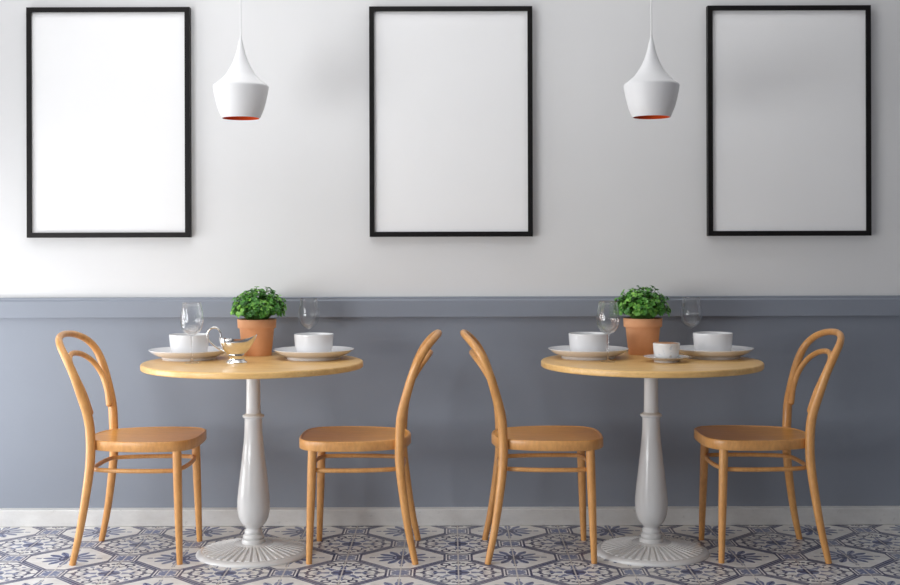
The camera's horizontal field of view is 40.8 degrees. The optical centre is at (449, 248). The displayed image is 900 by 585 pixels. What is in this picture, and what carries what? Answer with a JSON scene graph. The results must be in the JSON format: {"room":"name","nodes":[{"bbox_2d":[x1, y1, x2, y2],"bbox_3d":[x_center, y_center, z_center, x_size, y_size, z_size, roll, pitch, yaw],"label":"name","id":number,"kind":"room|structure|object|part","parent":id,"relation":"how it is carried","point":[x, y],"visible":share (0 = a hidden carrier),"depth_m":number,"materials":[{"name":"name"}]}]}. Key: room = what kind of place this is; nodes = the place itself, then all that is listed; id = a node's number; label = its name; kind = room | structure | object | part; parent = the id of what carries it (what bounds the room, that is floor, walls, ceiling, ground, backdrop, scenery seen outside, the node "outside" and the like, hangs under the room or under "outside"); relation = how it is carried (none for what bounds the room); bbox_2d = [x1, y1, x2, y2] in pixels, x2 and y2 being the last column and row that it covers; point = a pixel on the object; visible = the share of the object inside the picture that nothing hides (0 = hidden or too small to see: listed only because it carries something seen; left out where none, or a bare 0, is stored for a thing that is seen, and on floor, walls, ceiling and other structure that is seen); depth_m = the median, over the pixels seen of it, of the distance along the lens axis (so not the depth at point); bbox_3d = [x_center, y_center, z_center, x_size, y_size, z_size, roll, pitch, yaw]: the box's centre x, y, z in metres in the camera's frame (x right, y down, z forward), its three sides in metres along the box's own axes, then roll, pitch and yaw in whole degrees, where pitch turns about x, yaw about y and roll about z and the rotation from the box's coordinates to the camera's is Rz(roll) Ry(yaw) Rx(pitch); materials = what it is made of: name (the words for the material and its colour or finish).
{"room":"restaurant","nodes":[
{"label":"restaurant","id":0,"kind":"room"},
{"bbox_2d":[0,0,899,297],"bbox_3d":[0.649,-0.272,5.275,6.800,2.900,0.150,0,0,0],"label":"wall","id":1,"kind":"structure","parent":0,"point":[281,198],"depth_m":5.20,"materials":[{"name":"paint"}]},
{"bbox_2d":[26,7,191,237],"bbox_3d":[-1.462,-0.541,5.183,0.698,0.985,0.034,0,0,0],"label":"picture frame","id":2,"kind":"object","parent":1,"relation":"attached to","point":[108,89],"visible":1,"depth_m":5.18,"materials":[{"name":"white paper"}]},
{"bbox_2d":[0,316,899,507],"bbox_3d":[0.652,0.735,5.196,6.500,0.888,0.009,0,0,0],"label":"wainscoting","id":3,"kind":"structure","parent":1,"relation":"attached to","point":[451,422],"depth_m":5.19,"materials":[{"name":"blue paint"}]},
{"bbox_2d":[0,295,899,317],"bbox_3d":[0.651,0.246,5.185,6.500,0.087,0.030,0,0,0],"label":"trim","id":4,"kind":"structure","parent":1,"relation":"attached to","point":[837,305],"depth_m":5.17,"materials":[{"name":"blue paint"}]},
{"bbox_2d":[0,506,899,526],"bbox_3d":[0.653,1.142,5.173,6.500,0.072,0.053,0,0,0],"label":"baseboard","id":5,"kind":"structure","parent":1,"relation":"attached to","point":[622,515],"depth_m":5.15,"materials":[{"name":"white stone"}]},
{"bbox_2d":[369,6,532,236],"bbox_3d":[0.004,-0.545,5.183,0.698,0.985,0.034,0,0,0],"label":"picture frame","id":6,"kind":"object","parent":1,"relation":"attached to","point":[451,87],"visible":1,"depth_m":5.18,"materials":[{"name":"white paper"}]},
{"bbox_2d":[706,5,871,235],"bbox_3d":[1.451,-0.549,5.183,0.698,0.985,0.034,0,0,0],"label":"picture frame","id":7,"kind":"object","parent":1,"relation":"attached to","point":[788,87],"visible":1,"depth_m":5.18,"materials":[{"name":"white paper"}]},
{"bbox_2d":[0,525,899,584],"bbox_3d":[0.653,1.228,1.800,6.800,0.100,7.100,0,0,0],"label":"floor","id":8,"kind":"structure","parent":0,"point":[754,554],"depth_m":4.62,"materials":[{"name":"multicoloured tile"}]},
{"bbox_2d":[55,330,206,565],"bbox_3d":[-1.240,0.752,4.716,0.552,0.867,0.426,0,0,0],"label":"bentwood chair","id":9,"kind":"object","parent":8,"relation":"on","point":[114,440],"visible":1,"depth_m":4.59,"materials":[{"name":"brown wood"}]},
{"bbox_3d":[-1.426,0.753,4.715,0.178,0.867,0.423,0,0,0],"label":"frame","id":10,"kind":"part","parent":9,"relation":"part of","materials":[{"name":"brown wood"}]},
{"bbox_3d":[-1.179,0.731,4.715,0.405,0.014,0.381,0,0,0],"label":"seat panel","id":11,"kind":"part","parent":9,"relation":"part of","materials":[{"name":"brown wood"}]},
{"bbox_3d":[-1.024,0.964,4.545,0.041,0.439,0.042,0,0,0],"label":"leg","id":12,"kind":"part","parent":9,"relation":"part of","materials":[{"name":"brown wood"}]},
{"bbox_3d":[-1.024,0.964,4.885,0.041,0.439,0.042,0,0,0],"label":"leg","id":13,"kind":"part","parent":9,"relation":"part of","materials":[{"name":"brown wood"}]},
{"bbox_2d":[140,352,362,567],"bbox_3d":[-0.764,0.809,4.700,0.853,0.745,0.853,0,0,0],"label":"pedestal table","id":14,"kind":"object","parent":8,"relation":"on","point":[253,550],"visible":0.97,"depth_m":4.64,"materials":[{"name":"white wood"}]},
{"bbox_2d":[148,346,224,360],"bbox_3d":[-1.037,0.418,4.810,0.318,0.039,0.318,0,0,0],"label":"dinner plate","id":15,"kind":"object","parent":14,"relation":"on","point":[212,352],"visible":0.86,"depth_m":4.71,"materials":[{"name":"white ceramic"}]},
{"bbox_2d":[169,333,208,352],"bbox_3d":[-1.037,0.380,4.810,0.156,0.082,0.156,0,0,0],"label":"bowl","id":16,"kind":"object","parent":15,"relation":"on","point":[179,342],"visible":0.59,"depth_m":4.75,"materials":[{"name":"white ceramic"}]},
{"bbox_2d":[180,302,203,363],"bbox_3d":[-0.987,0.321,4.625,0.088,0.232,0.088,0,0,0],"label":"wine glass","id":17,"kind":"object","parent":14,"relation":"on","point":[191,317],"visible":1,"depth_m":4.59,"materials":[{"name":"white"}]},
{"bbox_3d":[-0.987,0.386,4.625,0.058,0.103,0.058,0,0,0],"label":"stem and foot","id":18,"kind":"part","parent":17,"relation":"part of","materials":[{"name":"clear glass"}]},
{"bbox_2d":[180,302,203,335],"bbox_3d":[-0.987,0.270,4.625,0.088,0.129,0.088,0,0,0],"label":"glass bowl","id":19,"kind":"object","parent":17,"relation":"on","point":[191,317],"depth_m":4.59,"materials":[{"name":"clear glass"}]},
{"bbox_2d":[206,327,256,363],"bbox_3d":[-0.836,0.367,4.635,0.195,0.140,0.080,0,0,0],"label":"gravy boat","id":20,"kind":"object","parent":14,"relation":"on","point":[236,349],"visible":1,"depth_m":4.61,"materials":[{"name":"silver metal"}]},
{"bbox_3d":[-0.897,0.347,4.635,0.074,0.100,0.008,0,0,0],"label":"handle","id":21,"kind":"part","parent":20,"relation":"part of","materials":[{"name":"silver metal"}]},
{"bbox_2d":[230,286,286,355],"bbox_3d":[-0.785,0.295,4.978,0.241,0.284,0.240,0,0,0],"label":"potted herb","id":22,"kind":"object","parent":14,"relation":"on","point":[257,321],"visible":0.99,"depth_m":4.92,"materials":[{"name":"plant"}]},
{"bbox_2d":[237,318,275,355],"bbox_3d":[-0.795,0.363,4.980,0.160,0.149,0.160,0,0,0],"label":"terracotta pot","id":23,"kind":"object","parent":22,"relation":"attached to","point":[262,344],"depth_m":4.92,"materials":[{"name":"orange ceramic"}]},
{"bbox_2d":[298,298,318,332],"bbox_3d":[-0.586,0.320,5.020,0.088,0.232,0.088,0,0,0],"label":"wine glass","id":24,"kind":"object","parent":14,"relation":"on","point":[308,311],"visible":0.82,"depth_m":4.99,"materials":[{"name":"clear glass"}]},
{"bbox_2d":[274,346,353,360],"bbox_3d":[-0.542,0.417,4.810,0.318,0.039,0.318,0,0,0],"label":"dinner plate","id":25,"kind":"object","parent":14,"relation":"on","point":[337,352],"visible":0.88,"depth_m":4.71,"materials":[{"name":"white ceramic"}]},
{"bbox_2d":[294,333,333,351],"bbox_3d":[-0.542,0.379,4.810,0.156,0.082,0.156,0,0,0],"label":"bowl","id":26,"kind":"object","parent":25,"relation":"on","point":[304,342],"visible":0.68,"depth_m":4.75,"materials":[{"name":"white ceramic"}]},
{"bbox_2d":[299,329,441,564],"bbox_3d":[-0.305,0.750,4.714,0.552,0.867,0.426,0,0,0],"label":"bentwood chair","id":27,"kind":"object","parent":8,"relation":"on","point":[317,441],"visible":1,"depth_m":4.54,"materials":[{"name":"brown wood"}]},
{"bbox_3d":[-0.520,0.962,4.545,0.041,0.439,0.042,0,0,0],"label":"leg","id":28,"kind":"part","parent":27,"relation":"part of","materials":[{"name":"brown wood"}]},
{"bbox_3d":[-0.520,0.962,4.885,0.041,0.439,0.042,0,0,0],"label":"leg","id":29,"kind":"part","parent":27,"relation":"part of","materials":[{"name":"brown wood"}]},
{"bbox_3d":[-0.366,0.729,4.715,0.405,0.014,0.381,0,0,0],"label":"seat panel","id":30,"kind":"part","parent":27,"relation":"part of","materials":[{"name":"brown wood"}]},
{"bbox_3d":[-0.119,0.749,4.715,0.178,0.867,0.423,0,0,0],"label":"frame","id":31,"kind":"part","parent":27,"relation":"part of","materials":[{"name":"brown wood"}]},
{"bbox_2d":[460,329,602,564],"bbox_3d":[0.315,0.748,4.716,0.552,0.867,0.426,0,0,0],"label":"bentwood chair","id":32,"kind":"object","parent":8,"relation":"on","point":[580,439],"visible":1,"depth_m":4.54,"materials":[{"name":"brown wood"}]},
{"bbox_3d":[0.129,0.749,4.715,0.178,0.867,0.423,0,0,0],"label":"frame","id":33,"kind":"part","parent":32,"relation":"part of","materials":[{"name":"brown wood"}]},
{"bbox_3d":[0.376,0.727,4.715,0.405,0.014,0.381,0,0,0],"label":"seat panel","id":34,"kind":"part","parent":32,"relation":"part of","materials":[{"name":"brown wood"}]},
{"bbox_3d":[0.531,0.960,4.885,0.041,0.439,0.042,0,0,0],"label":"leg","id":35,"kind":"part","parent":32,"relation":"part of","materials":[{"name":"brown wood"}]},
{"bbox_3d":[0.531,0.960,4.545,0.041,0.439,0.042,0,0,0],"label":"leg","id":36,"kind":"part","parent":32,"relation":"part of","materials":[{"name":"brown wood"}]},
{"bbox_2d":[541,351,763,566],"bbox_3d":[0.782,0.805,4.700,0.853,0.745,0.853,0,0,0],"label":"pedestal table","id":37,"kind":"object","parent":8,"relation":"on","point":[649,549],"visible":0.94,"depth_m":4.64,"materials":[{"name":"white metal"}]},
{"bbox_2d":[548,345,627,359],"bbox_3d":[0.550,0.414,4.810,0.318,0.039,0.318,0,0,0],"label":"dinner plate","id":38,"kind":"object","parent":37,"relation":"on","point":[564,351],"visible":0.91,"depth_m":4.71,"materials":[{"name":"white ceramic"}]},
{"bbox_2d":[569,332,606,350],"bbox_3d":[0.550,0.376,4.810,0.156,0.082,0.156,0,0,0],"label":"bowl","id":39,"kind":"object","parent":38,"relation":"on","point":[578,341],"visible":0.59,"depth_m":4.75,"materials":[{"name":"white ceramic"}]},
{"bbox_2d":[596,301,619,361],"bbox_3d":[0.607,0.317,4.645,0.088,0.232,0.088,0,0,0],"label":"wine glass","id":40,"kind":"object","parent":37,"relation":"on","point":[607,318],"visible":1,"depth_m":4.61,"materials":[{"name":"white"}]},
{"bbox_2d":[596,301,619,334],"bbox_3d":[0.607,0.266,4.645,0.088,0.129,0.088,0,0,0],"label":"glass bowl","id":41,"kind":"object","parent":40,"relation":"on","point":[607,318],"depth_m":4.61,"materials":[{"name":"clear glass"}]},
{"bbox_3d":[0.607,0.382,4.645,0.058,0.103,0.058,0,0,0],"label":"stem and foot","id":42,"kind":"part","parent":40,"relation":"part of","materials":[{"name":"clear glass"}]},
{"bbox_2d":[614,285,671,354],"bbox_3d":[0.795,0.291,4.978,0.248,0.284,0.227,0,0,-39],"label":"potted herb","id":43,"kind":"object","parent":37,"relation":"on","point":[642,326],"visible":0.98,"depth_m":4.92,"materials":[{"name":"plant"}]},
{"bbox_2d":[623,317,661,354],"bbox_3d":[0.794,0.358,4.980,0.160,0.149,0.160,0,0,0],"label":"terracotta pot","id":44,"kind":"object","parent":43,"relation":"attached to","point":[641,332],"depth_m":4.92,"materials":[{"name":"orange ceramic"}]},
{"bbox_2d":[644,354,688,362],"bbox_3d":[0.831,0.422,4.645,0.174,0.021,0.174,0,0,0],"label":"saucer","id":45,"kind":"object","parent":37,"relation":"on","point":[680,357],"visible":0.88,"depth_m":4.60,"materials":[{"name":"white ceramic"}]},
{"bbox_2d":[653,342,679,357],"bbox_3d":[0.835,0.391,4.648,0.112,0.067,0.102,0,0,-38],"label":"coffee cup","id":46,"kind":"object","parent":45,"relation":"on","point":[661,349],"visible":0.85,"depth_m":4.61,"materials":[{"name":"white ceramic"}]},
{"bbox_2d":[680,297,701,344],"bbox_3d":[1.002,0.316,5.020,0.088,0.232,0.088,0,0,0],"label":"wine glass","id":47,"kind":"object","parent":37,"relation":"on","point":[691,310],"visible":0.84,"depth_m":4.99,"materials":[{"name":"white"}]},
{"bbox_3d":[1.002,0.380,5.020,0.058,0.103,0.058,0,0,0],"label":"stem and foot","id":48,"kind":"part","parent":47,"relation":"part of","materials":[{"name":"clear glass"}]},
{"bbox_2d":[680,297,701,327],"bbox_3d":[1.001,0.265,5.020,0.088,0.129,0.088,0,0,0],"label":"glass bowl","id":49,"kind":"object","parent":47,"relation":"on","point":[691,310],"depth_m":4.99,"materials":[{"name":"clear glass"}]},
{"bbox_2d":[679,345,753,359],"bbox_3d":[1.046,0.413,4.810,0.318,0.039,0.318,0,0,0],"label":"dinner plate","id":50,"kind":"object","parent":37,"relation":"on","point":[736,352],"visible":0.84,"depth_m":4.71,"materials":[{"name":"white ceramic"}]},
{"bbox_2d":[693,332,732,350],"bbox_3d":[1.046,0.374,4.810,0.156,0.082,0.156,0,0,0],"label":"bowl","id":51,"kind":"object","parent":50,"relation":"on","point":[703,341],"visible":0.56,"depth_m":4.75,"materials":[{"name":"white ceramic"}]},
{"bbox_2d":[694,328,844,563],"bbox_3d":[1.242,0.746,4.714,0.552,0.867,0.426,0,0,0],"label":"bentwood chair","id":52,"kind":"object","parent":8,"relation":"on","point":[723,438],"visible":1,"depth_m":4.59,"materials":[{"name":"brown wood"}]},
{"bbox_3d":[1.027,0.958,4.885,0.041,0.439,0.042,0,0,0],"label":"leg","id":53,"kind":"part","parent":52,"relation":"part of","materials":[{"name":"brown wood"}]},
{"bbox_3d":[1.027,0.958,4.545,0.041,0.439,0.042,0,0,0],"label":"leg","id":54,"kind":"part","parent":52,"relation":"part of","materials":[{"name":"brown wood"}]},
{"bbox_3d":[1.181,0.725,4.715,0.405,0.014,0.381,0,0,0],"label":"seat panel","id":55,"kind":"part","parent":52,"relation":"part of","materials":[{"name":"brown wood"}]},
{"bbox_3d":[1.427,0.745,4.715,0.178,0.867,0.423,0,0,0],"label":"frame","id":56,"kind":"part","parent":52,"relation":"part of","materials":[{"name":"brown wood"}]},
{"bbox_3d":[0.645,-1.772,1.800,6.800,0.100,7.100,0,0,0],"label":"ceiling","id":57,"kind":"structure","parent":0,"visible":0},
{"bbox_2d":[213,0,268,119],"bbox_3d":[-0.819,-1.114,4.727,0.216,1.207,0.216,0,0,0],"label":"pendant lamp","id":58,"kind":"object","parent":57,"relation":"hanging from","point":[240,94],"visible":1,"depth_m":4.66,"materials":[{"name":"white paint"}]},
{"bbox_3d":[-0.820,-1.263,4.727,0.006,0.869,0.005,0,0,0],"label":"cord","id":59,"kind":"part","parent":58,"relation":"part of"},
{"bbox_2d":[624,0,679,118],"bbox_3d":[0.786,-1.119,4.727,0.216,1.207,0.216,0,0,0],"label":"pendant lamp","id":60,"kind":"object","parent":57,"relation":"hanging from","point":[651,93],"visible":1,"depth_m":4.66,"materials":[{"name":"white paint"}]},
{"bbox_3d":[0.786,-1.268,4.727,0.006,0.869,0.005,0,0,0],"label":"cord","id":61,"kind":"part","parent":60,"relation":"part of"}
]}

